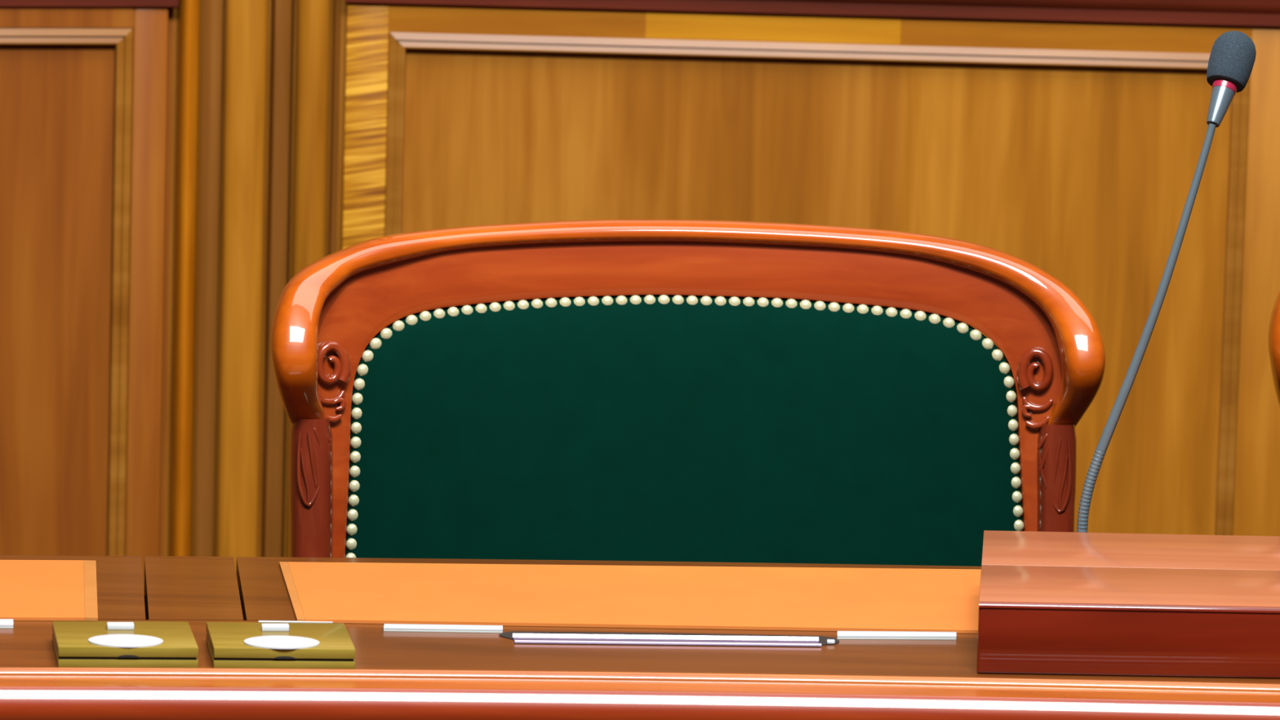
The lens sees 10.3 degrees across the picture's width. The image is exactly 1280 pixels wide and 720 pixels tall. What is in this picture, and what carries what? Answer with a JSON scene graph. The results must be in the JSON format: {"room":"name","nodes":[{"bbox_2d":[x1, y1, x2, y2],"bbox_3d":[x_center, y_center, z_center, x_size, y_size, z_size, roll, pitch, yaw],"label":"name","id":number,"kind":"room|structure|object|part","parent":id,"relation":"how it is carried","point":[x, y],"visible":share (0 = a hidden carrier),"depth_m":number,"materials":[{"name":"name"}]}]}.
{"room":"courtroom","nodes":[
{"label":"courtroom","id":0,"kind":"room"},
{"bbox_2d":[0,8,173,595],"bbox_3d":[-1.922,-0.768,6.816,3.000,3.000,0.122,-1,8,-15],"label":"wall","id":1,"kind":"structure","parent":0,"point":[86,94],"depth_m":7.22,"materials":[{"name":"brown wood"}]},
{"bbox_3d":[-1.282,0.107,7.070,1.528,0.849,0.010,-1,8,-15],"label":"panel","id":2,"kind":"part","parent":1,"relation":"part of","materials":[{"name":"brown wood"}]},
{"bbox_3d":[-1.278,0.105,7.065,1.555,0.876,0.022,-1,8,-15],"label":"panel moulding","id":3,"kind":"part","parent":1,"relation":"part of","materials":[{"name":"brown wood"}]},
{"bbox_3d":[-1.266,-0.339,7.003,1.555,0.020,0.020,-1,8,-15],"label":"rail","id":4,"kind":"part","parent":1,"relation":"part of","materials":[{"name":"brown wood"}]},
{"bbox_2d":[0,0,178,8],"bbox_3d":[-1.919,-0.371,6.819,3.000,0.060,0.033,-1,8,-15],"label":"trim","id":5,"kind":"structure","parent":1,"relation":"attached to","point":[3,3],"depth_m":7.17,"materials":[{"name":"brown wood"}]},
{"bbox_2d":[164,0,1279,557],"bbox_3d":[1.378,-0.736,7.202,3.683,3.000,0.122,2,8,0],"label":"wall","id":6,"kind":"structure","parent":0,"point":[1071,151],"depth_m":7.23,"materials":[{"name":"brown wood"}]},
{"bbox_2d":[169,0,341,568],"bbox_3d":[-0.389,-0.230,7.224,0.164,1.900,0.029,2,8,0],"label":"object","id":7,"kind":"structure","parent":6,"relation":"attached to","point":[246,20],"depth_m":7.23,"materials":[{"name":"brown wood"}]},
{"bbox_3d":[-0.124,-0.345,7.214,0.260,0.027,0.018,2,8,0],"label":"rail","id":8,"kind":"part","parent":6,"relation":"part of","materials":[{"name":"brown wood"}]},
{"bbox_3d":[0.003,0.110,7.281,0.505,0.851,0.010,2,8,0],"label":"panel","id":9,"kind":"part","parent":6,"relation":"part of","materials":[{"name":"brown wood"}]},
{"bbox_3d":[0.135,-0.338,7.214,0.258,0.027,0.018,2,8,0],"label":"rail","id":10,"kind":"part","parent":6,"relation":"part of","materials":[{"name":"brown wood"}]},
{"bbox_2d":[345,0,1279,27],"bbox_3d":[1.456,-0.346,7.202,3.508,0.060,0.030,2,8,0],"label":"trim","id":11,"kind":"structure","parent":6,"relation":"attached to","point":[1229,13],"depth_m":7.20,"materials":[{"name":"brown wood"}]},
{"bbox_3d":[0.423,0.121,7.281,0.336,0.851,0.010,2,8,0],"label":"panel","id":12,"kind":"part","parent":6,"relation":"part of","materials":[{"name":"brown wood"}]},
{"bbox_3d":[0.442,-0.330,7.214,0.356,0.027,0.018,2,8,0],"label":"rail","id":13,"kind":"part","parent":6,"relation":"part of","materials":[{"name":"brown wood"}]},
{"bbox_3d":[-0.032,1.230,3.909,8.000,0.050,9.400,1,8,0],"label":"floor","id":14,"kind":"structure","parent":0,"visible":0},
{"bbox_2d":[0,555,1279,719],"bbox_3d":[0.066,0.586,5.593,2.196,0.764,0.636,1,8,-4],"label":"desk","id":15,"kind":"object","parent":14,"relation":"on","point":[396,675],"depth_m":5.33,"materials":[{"name":"brown wood"}]},
{"bbox_3d":[-0.527,0.203,5.474,0.091,0.004,0.024,1,8,-6],"label":"plastic strip","id":16,"kind":"part","parent":15,"relation":"part of","materials":[{"name":"white plastic"}]},
{"bbox_2d":[0,560,97,621],"bbox_3d":[-0.602,0.181,5.617,0.357,0.002,0.265,0,8,-7],"label":"pad","id":17,"kind":"object","parent":15,"relation":"on","point":[30,589],"visible":1,"depth_m":5.62,"materials":[{"name":"orange leather"}]},
{"bbox_2d":[52,621,198,667],"bbox_3d":[-0.389,0.213,5.369,0.105,0.020,0.110,0,8,-7],"label":"box","id":18,"kind":"object","parent":15,"relation":"on","point":[76,644],"visible":1,"depth_m":5.32,"materials":[{"name":"gold metal"}]},
{"bbox_2d":[205,622,355,669],"bbox_3d":[-0.272,0.214,5.381,0.106,0.020,0.114,1,8,-7],"label":"box","id":19,"kind":"object","parent":15,"relation":"on","point":[230,645],"visible":1,"depth_m":5.33,"materials":[{"name":"gold metal"}]},
{"bbox_3d":[-0.268,0.204,5.525,0.058,0.001,0.006,1,8,-5],"label":"plastic strip","id":20,"kind":"part","parent":15,"relation":"part of","materials":[{"name":"white plastic"}]},
{"bbox_3d":[-0.152,0.208,5.508,0.093,0.004,0.015,1,8,-4],"label":"plastic strip","id":21,"kind":"part","parent":15,"relation":"part of","materials":[{"name":"white plastic"}]},
{"bbox_2d":[279,561,981,633],"bbox_3d":[0.010,0.189,5.672,0.585,0.002,0.283,1,8,-5],"label":"pad","id":22,"kind":"object","parent":15,"relation":"on","point":[657,597],"visible":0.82,"depth_m":5.67,"materials":[{"name":"orange leather"}]},
{"bbox_3d":[0.052,0.254,5.309,2.001,0.029,0.081,1,8,-4],"label":"bead moulding","id":23,"kind":"part","parent":15,"relation":"part of","materials":[{"name":"brown wood"}]},
{"bbox_2d":[498,631,839,646],"bbox_3d":[0.023,0.214,5.494,0.264,0.004,0.050,1,8,-5],"label":"pen","id":24,"kind":"object","parent":15,"relation":"on","point":[519,637],"visible":1,"depth_m":5.49,"materials":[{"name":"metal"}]},
{"bbox_3d":[0.200,0.214,5.528,0.096,0.004,0.018,1,8,-6],"label":"plastic strip","id":25,"kind":"part","parent":15,"relation":"part of","materials":[{"name":"white plastic"}]},
{"bbox_2d":[976,530,1279,678],"bbox_3d":[0.480,0.192,5.553,0.447,0.055,0.354,2,8,0],"label":"box","id":26,"kind":"object","parent":15,"relation":"on","point":[1051,602],"visible":1,"depth_m":5.39,"materials":[{"name":"brown wood"}]},
{"bbox_3d":[0.470,0.177,5.471,0.435,0.004,0.167,1,8,-2],"label":"panel","id":27,"kind":"part","parent":26,"relation":"part of","materials":[{"name":"brown wood"}]},
{"bbox_3d":[0.485,0.154,5.635,0.444,0.004,0.165,1,8,-2],"label":"panel","id":28,"kind":"part","parent":26,"relation":"part of","materials":[{"name":"brown wood"}]},
{"bbox_2d":[1076,31,1256,532],"bbox_3d":[0.419,-0.040,5.759,0.154,0.454,0.049,0,8,-14],"label":"microphone","id":29,"kind":"object","parent":15,"relation":"on","point":[1232,59],"visible":0.74,"depth_m":5.74,"materials":[{"name":"grey metal"}]},
{"bbox_3d":[0.417,-0.058,5.745,0.088,0.270,0.008,2,8,0],"label":"rod","id":30,"kind":"part","parent":29,"relation":"part of","materials":[{"name":"grey metal"}]},
{"bbox_2d":[270,218,1106,566],"bbox_3d":[0.049,0.414,5.911,0.709,1.013,0.509,0,8,-8],"label":"armchair","id":31,"kind":"object","parent":14,"relation":"on","point":[628,389],"visible":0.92,"depth_m":6.05,"materials":[{"name":"green fabric"}]},
{"bbox_3d":[-0.284,0.471,6.023,0.037,0.852,0.088,0,8,-8],"label":"post","id":32,"kind":"part","parent":31,"relation":"part of","materials":[{"name":"brown wood"}]},
{"bbox_2d":[345,294,1022,566],"bbox_3d":[0.041,0.172,6.064,0.605,0.449,0.122,0,8,-8],"label":"cushion","id":33,"kind":"object","parent":31,"relation":"on","point":[870,429],"depth_m":6.05,"materials":[{"name":"green fabric"}]},
{"bbox_3d":[0.037,-0.028,6.028,0.708,0.171,0.149,0,8,-8],"label":"crest rail","id":34,"kind":"part","parent":31,"relation":"part of","materials":[{"name":"brown wood"}]},
{"bbox_3d":[0.347,0.476,6.110,0.036,0.850,0.088,0,8,-8],"label":"post","id":35,"kind":"part","parent":31,"relation":"part of","materials":[{"name":"brown wood"}]},
{"bbox_2d":[1267,290,1279,406],"bbox_3d":[0.889,0.417,6.052,0.709,1.013,0.509,1,8,-3],"label":"armchair","id":36,"kind":"object","parent":14,"relation":"on","point":[1273,338],"visible":0.88,"depth_m":6.10,"materials":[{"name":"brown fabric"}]}
]}

